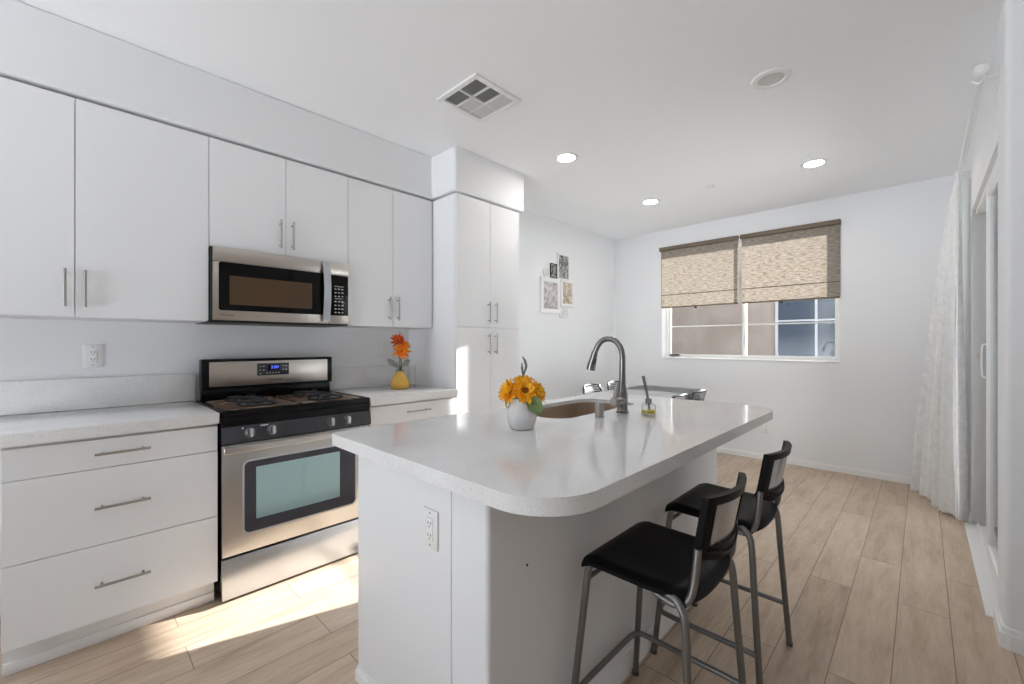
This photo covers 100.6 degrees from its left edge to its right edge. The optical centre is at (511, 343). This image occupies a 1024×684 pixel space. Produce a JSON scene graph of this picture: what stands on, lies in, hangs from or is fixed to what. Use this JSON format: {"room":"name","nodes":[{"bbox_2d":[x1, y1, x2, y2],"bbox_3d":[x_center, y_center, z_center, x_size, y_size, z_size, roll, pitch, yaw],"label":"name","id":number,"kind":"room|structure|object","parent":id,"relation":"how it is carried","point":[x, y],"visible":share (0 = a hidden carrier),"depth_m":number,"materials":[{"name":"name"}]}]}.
{"room":"kitchen","nodes":[
{"label":"kitchen","id":0,"kind":"room"},
{"bbox_2d":[0,0,523,212],"bbox_3d":[-2.046,-1.260,1.797,0.630,0.319,5.548,0,0,44],"label":"soffit","id":1,"kind":"structure","parent":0,"point":[39,48],"depth_m":2.25,"materials":[{"name":"white paint"}]},
{"bbox_2d":[0,209,613,616],"bbox_3d":[-1.440,-0.085,2.965,0.120,2.670,8.070,0,0,44],"label":"wall","id":2,"kind":"structure","parent":0,"point":[556,350],"depth_m":3.06,"materials":[{"name":"white paint"}]},
{"bbox_2d":[83,344,102,366],"bbox_3d":[-2.127,0.063,2.159,0.009,0.116,0.072,0,0,44],"label":"wall outlet","id":3,"kind":"object","parent":2,"relation":"attached to","point":[92,353],"visible":1,"depth_m":2.16,"materials":[{"name":"white plastic"}]},
{"bbox_2d":[88,346,97,362],"bbox_3d":[-2.125,0.063,2.157,0.003,0.098,0.033,0,0,44],"label":"receptacle","id":4,"kind":"object","parent":3,"relation":"attached to","point":[92,350],"depth_m":2.16,"materials":[{"name":"grey plastic"}]},
{"bbox_2d":[0,374,194,415],"bbox_3d":[-2.086,0.252,2.190,0.025,0.154,0.738,0,0,44],"label":"backsplash","id":5,"kind":"structure","parent":2,"relation":"attached to","point":[29,396],"depth_m":2.14,"materials":[{"name":"white stone"}]},
{"bbox_2d":[0,77,208,322],"bbox_3d":[-2.040,-0.600,1.984,0.376,0.970,0.978,0,0,44],"label":"upper cabinet","id":6,"kind":"object","parent":2,"relation":"attached to","point":[104,211],"visible":0.98,"depth_m":1.93,"materials":[{"name":"white wood"}]},
{"bbox_2d":[209,137,347,263],"bbox_3d":[-1.439,-0.798,2.607,0.376,0.573,0.749,0,0,44],"label":"upper cabinet","id":7,"kind":"object","parent":2,"relation":"attached to","point":[261,202],"visible":0.91,"depth_m":2.45,"materials":[{"name":"white wood"}]},
{"bbox_2d":[195,246,348,327],"bbox_3d":[-1.430,-0.308,2.583,0.423,0.397,0.742,0,0,44],"label":"microwave","id":8,"kind":"object","parent":7,"relation":"attached to","point":[249,288],"visible":1,"depth_m":2.42,"materials":[{"name":"silver metal"}]},
{"bbox_2d":[330,365,415,389],"bbox_3d":[-1.043,0.252,3.212,0.109,0.154,0.665,0,0,44],"label":"backsplash","id":9,"kind":"structure","parent":2,"relation":"attached to","point":[366,376],"depth_m":3.20,"materials":[{"name":"white stone"}]},
{"bbox_2d":[342,177,431,328],"bbox_3d":[-0.949,-0.600,3.115,0.376,0.970,0.658,0,0,44],"label":"upper cabinet","id":10,"kind":"object","parent":2,"relation":"attached to","point":[390,231],"visible":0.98,"depth_m":2.98,"materials":[{"name":"white wood"}]},
{"bbox_2d":[544,281,556,308],"bbox_3d":[0.431,-0.540,4.808,0.015,0.302,0.248,0,0,44],"label":"photo","id":11,"kind":"object","parent":2,"relation":"attached to","point":[550,287],"depth_m":4.80},
{"bbox_2d":[540,253,573,317],"bbox_3d":[0.525,-0.674,4.899,0.024,0.744,0.607,0,0,44],"label":"collage frame","id":12,"kind":"object","parent":2,"relation":"attached to","point":[556,291],"visible":1,"depth_m":4.90,"materials":[{"name":"white plastic"}]},
{"bbox_2d":[551,264,555,277],"bbox_3d":[0.472,-0.826,4.854,0.009,0.154,0.101,0,0,44],"label":"photo","id":13,"kind":"object","parent":12,"relation":"on","point":[553,266],"depth_m":4.85},
{"bbox_2d":[559,255,567,278],"bbox_3d":[0.600,-0.890,4.986,0.011,0.269,0.190,0,0,44],"label":"photo","id":14,"kind":"object","parent":12,"relation":"on","point":[563,259],"depth_m":4.98},
{"bbox_2d":[561,308,566,315],"bbox_3d":[0.609,-0.364,4.997,0.009,0.094,0.130,0,0,44],"label":"photo","id":15,"kind":"object","parent":2,"relation":"attached to","point":[563,310],"depth_m":4.99},
{"bbox_2d":[563,282,571,303],"bbox_3d":[0.647,-0.589,5.029,0.019,0.252,0.184,0,0,44],"label":"photo","id":16,"kind":"object","parent":2,"relation":"attached to","point":[567,286],"depth_m":5.02},
{"bbox_3d":[-1.009,0.055,3.320,0.008,0.116,0.072,0,0,44],"label":"wall outlet","id":17,"kind":"object","parent":2,"relation":"attached to","visible":0},
{"bbox_2d":[381,346,384,354],"bbox_3d":[-1.007,0.055,3.318,0.003,0.068,0.033,0,0,44],"label":"receptacle","id":18,"kind":"object","parent":17,"relation":"attached to","point":[382,347],"depth_m":3.32,"materials":[{"name":"white plastic"}]},
{"bbox_2d":[17,0,1003,239],"bbox_3d":[0.575,-1.480,1.022,5.720,0.120,8.070,0,0,44],"label":"ceiling","id":19,"kind":"structure","parent":0,"point":[653,99],"depth_m":2.28,"materials":[{"name":"white paint"}]},
{"bbox_2d":[436,73,520,122],"bbox_3d":[-0.193,-1.414,2.474,0.349,0.012,0.354,0,0,44],"label":"ceiling vent","id":20,"kind":"object","parent":19,"relation":"in","point":[476,97],"visible":1,"depth_m":2.46,"materials":[{"name":"white plastic"}]},
{"bbox_2d":[554,152,577,162],"bbox_3d":[0.416,-1.416,3.251,0.182,0.008,0.182,0,0,44],"label":"recessed light","id":21,"kind":"object","parent":19,"relation":"in","point":[566,157],"visible":1,"depth_m":3.24,"materials":[{"name":"white plastic"}]},
{"bbox_2d":[558,155,574,161],"bbox_3d":[0.416,-1.417,3.251,0.132,0.004,0.132,0,0,44],"label":"diffuser","id":22,"kind":"object","parent":21,"relation":"attached to","point":[561,158],"depth_m":3.26,"materials":[{"name":"white plastic"}]},
{"bbox_2d":[641,199,659,204],"bbox_3d":[1.389,-1.416,4.265,0.182,0.008,0.182,0,0,44],"label":"recessed light","id":23,"kind":"object","parent":19,"relation":"in","point":[647,201],"visible":1,"depth_m":4.25,"materials":[{"name":"white plastic"}]},
{"bbox_2d":[644,200,656,203],"bbox_3d":[1.389,-1.417,4.265,0.132,0.004,0.132,0,0,44],"label":"diffuser","id":24,"kind":"object","parent":23,"relation":"attached to","point":[645,201],"depth_m":4.26,"materials":[{"name":"white plastic"}]},
{"bbox_2d":[751,67,792,89],"bbox_3d":[1.389,-1.415,2.279,0.192,0.010,0.192,0,0,44],"label":"recessed light","id":25,"kind":"object","parent":19,"relation":"in","point":[773,77],"visible":1,"depth_m":2.27,"materials":[{"name":"white plastic"}]},
{"bbox_2d":[800,158,827,167],"bbox_3d":[2.381,-1.416,3.351,0.182,0.008,0.182,0,0,44],"label":"recessed light","id":26,"kind":"object","parent":19,"relation":"in","point":[812,163],"visible":1,"depth_m":3.35,"materials":[{"name":"white"}]},
{"bbox_2d":[804,160,823,166],"bbox_3d":[2.381,-1.417,3.351,0.132,0.004,0.132,0,0,44],"label":"diffuser","id":27,"kind":"object","parent":26,"relation":"attached to","point":[811,163],"depth_m":3.35,"materials":[{"name":"white plastic"}]},
{"bbox_2d":[0,452,1023,683],"bbox_3d":[0.575,1.310,1.022,5.720,0.120,8.070,0,0,44],"label":"floor","id":28,"kind":"structure","parent":0,"point":[883,587],"depth_m":1.90,"materials":[{"name":"brown wood"}]},
{"bbox_2d":[1,424,217,676],"bbox_3d":[-1.840,0.815,1.988,0.660,0.871,0.664,0,0,44],"label":"base cabinet","id":29,"kind":"object","parent":28,"relation":"on","point":[107,537],"visible":0.98,"depth_m":1.74,"materials":[{"name":"white wood"}]},
{"bbox_2d":[0,401,219,447],"bbox_3d":[-1.866,0.354,1.971,0.646,0.050,0.728,0,0,44],"label":"countertop","id":30,"kind":"structure","parent":29,"relation":"on","point":[17,430],"depth_m":1.84,"materials":[{"name":"white stone"}]},
{"bbox_2d":[196,356,370,601],"bbox_3d":[-1.317,0.671,2.483,0.667,1.158,0.756,0,0,44],"label":"gas range","id":31,"kind":"object","parent":28,"relation":"on","point":[288,496],"visible":0.99,"depth_m":2.27,"materials":[{"name":"silver metal"}]},
{"bbox_2d":[196,390,368,417],"bbox_3d":[-1.336,0.341,2.496,0.622,0.033,0.748,0,0,44],"label":"cooktop","id":32,"kind":"object","parent":31,"relation":"in","point":[284,402],"depth_m":2.36,"materials":[{"name":"black metal"}]},
{"bbox_2d":[368,397,455,426],"bbox_3d":[-0.844,0.815,3.021,0.660,0.871,0.666,0,0,44],"label":"base cabinet","id":33,"kind":"object","parent":28,"relation":"on","point":[387,414],"visible":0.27,"depth_m":2.78,"materials":[{"name":"white wood"}]},
{"bbox_2d":[331,384,457,405],"bbox_3d":[-0.851,0.354,3.024,0.646,0.050,0.671,0,0,44],"label":"countertop","id":34,"kind":"structure","parent":33,"relation":"on","point":[378,395],"depth_m":2.88,"materials":[{"name":"white stone"}]},
{"bbox_2d":[390,370,409,388],"bbox_3d":[-0.813,0.261,3.090,0.137,0.135,0.137,0,0,44],"label":"vase","id":35,"kind":"object","parent":34,"relation":"on","point":[400,380],"visible":0.97,"depth_m":3.05,"materials":[{"name":"yellow ceramic"}]},
{"bbox_2d":[387,359,398,369],"bbox_3d":[-0.852,0.171,3.068,0.092,0.118,0.017,0,0,-22],"label":"leaf","id":36,"kind":"object","parent":35,"relation":"in","point":[390,361],"visible":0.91,"depth_m":3.06,"materials":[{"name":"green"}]},
{"bbox_2d":[390,333,405,368],"bbox_3d":[-0.822,0.075,3.047,0.106,0.309,0.079,0,0,44],"label":"flower","id":37,"kind":"object","parent":35,"relation":"in","point":[398,339],"visible":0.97,"depth_m":3.06,"materials":[{"name":"orange plant"}]},
{"bbox_2d":[392,343,411,369],"bbox_3d":[-0.789,0.110,3.046,0.126,0.240,0.088,0,0,8],"label":"flower","id":38,"kind":"object","parent":35,"relation":"in","point":[401,351],"visible":1,"depth_m":3.05,"materials":[{"name":"orange plant"}]},
{"bbox_2d":[401,360,409,369],"bbox_3d":[-0.778,0.174,3.079,0.076,0.111,0.022,0,0,3],"label":"leaf","id":39,"kind":"object","parent":35,"relation":"in","point":[405,362],"visible":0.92,"depth_m":3.08,"materials":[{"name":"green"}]},
{"bbox_2d":[401,341,410,367],"bbox_3d":[-0.774,0.098,3.094,0.068,0.262,0.084,0,0,44],"label":"flower","id":40,"kind":"object","parent":35,"relation":"in","point":[404,342],"visible":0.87,"depth_m":3.10,"materials":[{"name":"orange plant"}]},
{"bbox_2d":[409,193,518,413],"bbox_3d":[-0.382,0.083,3.501,0.660,2.335,0.663,0,0,44],"label":"tall cabinet","id":41,"kind":"object","parent":28,"relation":"on","point":[471,346],"visible":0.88,"depth_m":3.22,"materials":[{"name":"white laminate"}]},
{"bbox_2d":[355,448,716,683],"bbox_3d":[0.269,0.810,1.969,0.756,0.880,1.742,0,0,44],"label":"kitchen island","id":42,"kind":"object","parent":28,"relation":"on","point":[471,610],"visible":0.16,"depth_m":1.33,"materials":[{"name":"white laminate"}]},
{"bbox_2d":[423,506,437,551],"bbox_3d":[-0.242,0.550,1.262,0.072,0.116,0.009,0,0,44],"label":"wall outlet","id":43,"kind":"object","parent":42,"relation":"attached to","point":[430,517],"visible":1,"depth_m":1.25,"materials":[{"name":"white plastic"}]},
{"bbox_2d":[426,512,432,544],"bbox_3d":[-0.244,0.550,1.260,0.033,0.098,0.003,0,0,44],"label":"receptacle","id":44,"kind":"object","parent":43,"relation":"attached to","point":[429,515],"depth_m":1.26,"materials":[{"name":"grey plastic"}]},
{"bbox_2d":[332,392,772,516],"bbox_3d":[0.350,0.317,1.860,1.032,0.106,1.843,0,0,44],"label":"island countertop","id":45,"kind":"structure","parent":42,"relation":"on","point":[581,464],"depth_m":1.34,"materials":[{"name":"white stone"}]},
{"bbox_2d":[504,398,536,429],"bbox_3d":[0.030,0.269,1.640,0.133,0.118,0.117,0,0,-21],"label":"flower pot","id":46,"kind":"object","parent":45,"relation":"on","point":[519,417],"visible":0.64,"depth_m":1.60,"materials":[{"name":"white ceramic"}]},
{"bbox_2d":[498,378,518,405],"bbox_3d":[-0.013,0.202,1.630,0.107,0.137,0.080,0,0,44],"label":"sunflower","id":47,"kind":"object","parent":46,"relation":"in","point":[506,392],"visible":0.97,"depth_m":1.62,"materials":[{"name":"yellow plant"}]},
{"bbox_2d":[511,375,534,386],"bbox_3d":[0.035,0.196,1.654,0.098,0.146,0.094,0,0,44],"label":"sunflower","id":48,"kind":"object","parent":46,"relation":"in","point":[519,376],"visible":0.28,"depth_m":1.67,"materials":[{"name":"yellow plant"}]},
{"bbox_2d":[521,356,526,377],"bbox_3d":[0.048,0.157,1.664,0.026,0.213,0.011,0,0,-1],"label":"stem","id":49,"kind":"object","parent":46,"relation":"in","point":[524,359],"visible":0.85,"depth_m":1.66,"materials":[{"name":"grey"}]},
{"bbox_2d":[512,375,538,403],"bbox_3d":[0.050,0.195,1.602,0.092,0.150,0.072,0,0,25],"label":"sunflower","id":50,"kind":"object","parent":46,"relation":"in","point":[522,391],"visible":0.96,"depth_m":1.60,"materials":[{"name":"yellow plant"}]},
{"bbox_2d":[522,387,528,392],"bbox_3d":[0.050,0.180,1.609,0.032,0.030,0.025,0,0,-10],"label":"flower","id":51,"kind":"object","parent":50,"relation":"on","point":[524,389],"depth_m":1.60,"materials":[{"name":"orange plant"}]},
{"bbox_2d":[527,396,542,413],"bbox_3d":[0.066,0.232,1.603,0.101,0.076,0.036,0,0,44],"label":"leaf","id":52,"kind":"object","parent":46,"relation":"in","point":[535,406],"visible":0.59,"depth_m":1.59,"materials":[{"name":"green plant"}]},
{"bbox_2d":[530,379,545,402],"bbox_3d":[0.102,0.203,1.627,0.092,0.135,0.073,0,0,-23],"label":"sunflower","id":53,"kind":"object","parent":46,"relation":"in","point":[539,390],"visible":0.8,"depth_m":1.63,"materials":[{"name":"yellow plant"}]},
{"bbox_2d":[537,402,616,418],"bbox_3d":[0.331,0.463,2.195,0.349,0.232,0.707,0,0,44],"label":"sink","id":54,"kind":"object","parent":45,"relation":"in","point":[571,410],"visible":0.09,"depth_m":2.44,"materials":[{"name":"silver metal"}]},
{"bbox_2d":[586,336,628,413],"bbox_3d":[0.446,0.147,2.062,0.229,0.364,0.110,0,0,44],"label":"faucet","id":55,"kind":"object","parent":45,"relation":"on","point":[619,399],"visible":1,"depth_m":2.01,"materials":[{"name":"silver metal"}]},
{"bbox_2d":[641,376,655,415],"bbox_3d":[0.630,0.239,1.960,0.064,0.179,0.064,0,0,44],"label":"reed diffuser","id":56,"kind":"object","parent":45,"relation":"on","point":[648,408],"visible":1,"depth_m":1.95,"materials":[{"name":"clear glass"}]},
{"bbox_2d":[641,403,655,415],"bbox_3d":[0.630,0.300,1.960,0.064,0.058,0.064,0,0,44],"label":"bottle","id":57,"kind":"object","parent":56,"relation":"attached to","point":[649,409],"depth_m":1.93,"materials":[{"name":"clear glass"}]},
{"bbox_2d":[583,383,601,393],"bbox_3d":[1.004,0.843,4.421,0.503,0.816,0.402,0,0,44],"label":"dining chair","id":58,"kind":"object","parent":28,"relation":"on","point":[597,387],"visible":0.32,"depth_m":4.60,"materials":[{"name":"grey metal"}]},
{"bbox_2d":[607,381,618,389],"bbox_3d":[1.337,0.843,4.767,0.503,0.816,0.402,0,0,44],"label":"dining chair","id":59,"kind":"object","parent":28,"relation":"on","point":[608,384],"visible":0.18,"depth_m":4.88,"materials":[{"name":"grey metal"}]},
{"bbox_2d":[575,385,706,400],"bbox_3d":[1.346,0.875,4.328,0.740,0.750,1.420,0,0,44],"label":"dining table","id":60,"kind":"object","parent":28,"relation":"on","point":[656,391],"visible":0.29,"depth_m":4.41,"materials":[{"name":"grey"}]},
{"bbox_2d":[571,472,746,683],"bbox_3d":[0.467,0.822,1.309,0.440,0.859,0.455,0,0,44],"label":"counter stool","id":61,"kind":"object","parent":28,"relation":"on","point":[680,569],"visible":1,"depth_m":1.25,"materials":[{"name":"black leather"}]},
{"bbox_2d":[671,393,686,398],"bbox_3d":[1.299,0.843,3.832,0.503,0.816,0.402,0,0,44],"label":"dining chair","id":62,"kind":"object","parent":28,"relation":"on","point":[684,394],"visible":0.16,"depth_m":3.63,"materials":[{"name":"silver plastic"}]},
{"bbox_2d":[689,389,705,400],"bbox_3d":[1.618,0.843,4.163,0.503,0.816,0.402,0,0,44],"label":"dining chair","id":63,"kind":"object","parent":28,"relation":"on","point":[703,390],"visible":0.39,"depth_m":3.95,"materials":[{"name":"grey metal"}]},
{"bbox_2d":[651,440,792,683],"bbox_3d":[0.872,0.822,1.729,0.440,0.859,0.455,0,0,44],"label":"counter stool","id":64,"kind":"object","parent":28,"relation":"on","point":[757,510],"visible":0.8,"depth_m":1.61,"materials":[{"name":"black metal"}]},
{"bbox_2d":[614,173,962,476],"bbox_3d":[1.445,0.140,5.958,9.880,3.720,0.245,0,0,44],"label":"wall","id":65,"kind":"structure","parent":0,"point":[859,411],"depth_m":4.08,"materials":[{"name":"white paint"}]},
{"bbox_2d":[662,240,839,362],"bbox_3d":[2.593,-0.490,4.802,1.786,1.360,0.197,0,0,44],"label":"window","id":66,"kind":"structure","parent":65,"relation":"in","point":[669,355],"depth_m":4.82,"materials":[{"name":"white plastic"}]},
{"bbox_2d":[659,235,738,307],"bbox_3d":[2.186,-0.806,5.035,0.904,0.777,0.054,0,0,44],"label":"roller shade","id":67,"kind":"object","parent":66,"relation":"attached to","point":[701,273],"visible":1,"depth_m":5.01,"materials":[{"name":"brown fabric"}]},
{"bbox_2d":[740,219,840,303],"bbox_3d":[2.844,-0.806,4.400,0.882,0.777,0.054,0,0,44],"label":"roller shade","id":68,"kind":"object","parent":66,"relation":"attached to","point":[800,262],"visible":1,"depth_m":4.38,"materials":[{"name":"brown fabric"}]},
{"bbox_2d":[763,422,769,433],"bbox_3d":[2.723,0.905,4.549,0.072,0.116,0.009,0,0,44],"label":"wall outlet","id":69,"kind":"object","parent":65,"relation":"attached to","point":[766,427],"visible":0.94,"depth_m":4.55,"materials":[{"name":"white plastic"}]},
{"bbox_2d":[717,446,910,483],"bbox_3d":[2.580,1.218,4.686,3.254,0.065,0.011,0,0,44],"label":"baseboard","id":70,"kind":"structure","parent":65,"relation":"attached to","point":[805,463],"depth_m":4.16,"materials":[{"name":"white wood"}]},
{"bbox_2d":[963,0,1023,632],"bbox_3d":[2.951,-0.085,2.593,0.160,2.670,2.510,0,0,44],"label":"wall","id":71,"kind":"structure","parent":0,"point":[998,130],"depth_m":1.74,"materials":[{"name":"white paint"}]},
{"bbox_2d":[968,503,970,522],"bbox_3d":[3.458,1.208,3.243,0.013,0.085,0.870,0,0,44],"label":"baseboard","id":72,"kind":"structure","parent":71,"relation":"attached to","point":[969,509],"depth_m":2.95,"materials":[{"name":"white wood"}]},
{"bbox_2d":[954,63,998,178],"bbox_3d":[2.713,-1.180,2.523,0.084,0.090,1.921,0,0,44],"label":"curtain rod","id":73,"kind":"object","parent":71,"relation":"attached to","point":[979,71],"visible":0.99,"depth_m":2.04,"materials":[{"name":"white plastic"}]},
{"bbox_2d":[910,170,967,522],"bbox_3d":[3.296,0.017,3.299,0.138,2.463,0.846,0,0,27],"label":"lace curtain","id":74,"kind":"object","parent":73,"relation":"hanging from","point":[939,472],"visible":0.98,"depth_m":3.09,"materials":[{"name":"fabric"}]},
{"bbox_2d":[964,157,997,618],"bbox_3d":[2.716,0.170,2.382,0.185,2.160,1.400,0,0,44],"label":"door","id":75,"kind":"structure","parent":71,"relation":"in","point":[982,535],"depth_m":2.42,"materials":[{"name":"white"}]},
{"bbox_2d":[993,604,1023,655],"bbox_3d":[2.193,1.208,1.716,0.315,0.085,0.225,0,0,44],"label":"baseboard","id":76,"kind":"structure","parent":71,"relation":"attached to","point":[1011,640],"depth_m":1.74,"materials":[{"name":"white wood"}]},
{"label":"outside","id":77,"kind":"structure","parent":0,"visible":0},
{"bbox_3d":[10.105,1.925,14.855,50.000,0.150,24.585,0,0,44],"label":"ground","id":78,"kind":"structure","parent":77,"visible":0},
{"bbox_2d":[672,246,834,356],"bbox_3d":[4.737,-1.450,14.150,11.250,6.600,3.050,0,0,44],"label":"neighboring house","id":79,"kind":"structure","parent":78,"relation":"on","point":[812,339],"depth_m":10.69,"materials":[{"name":"beige paint"}]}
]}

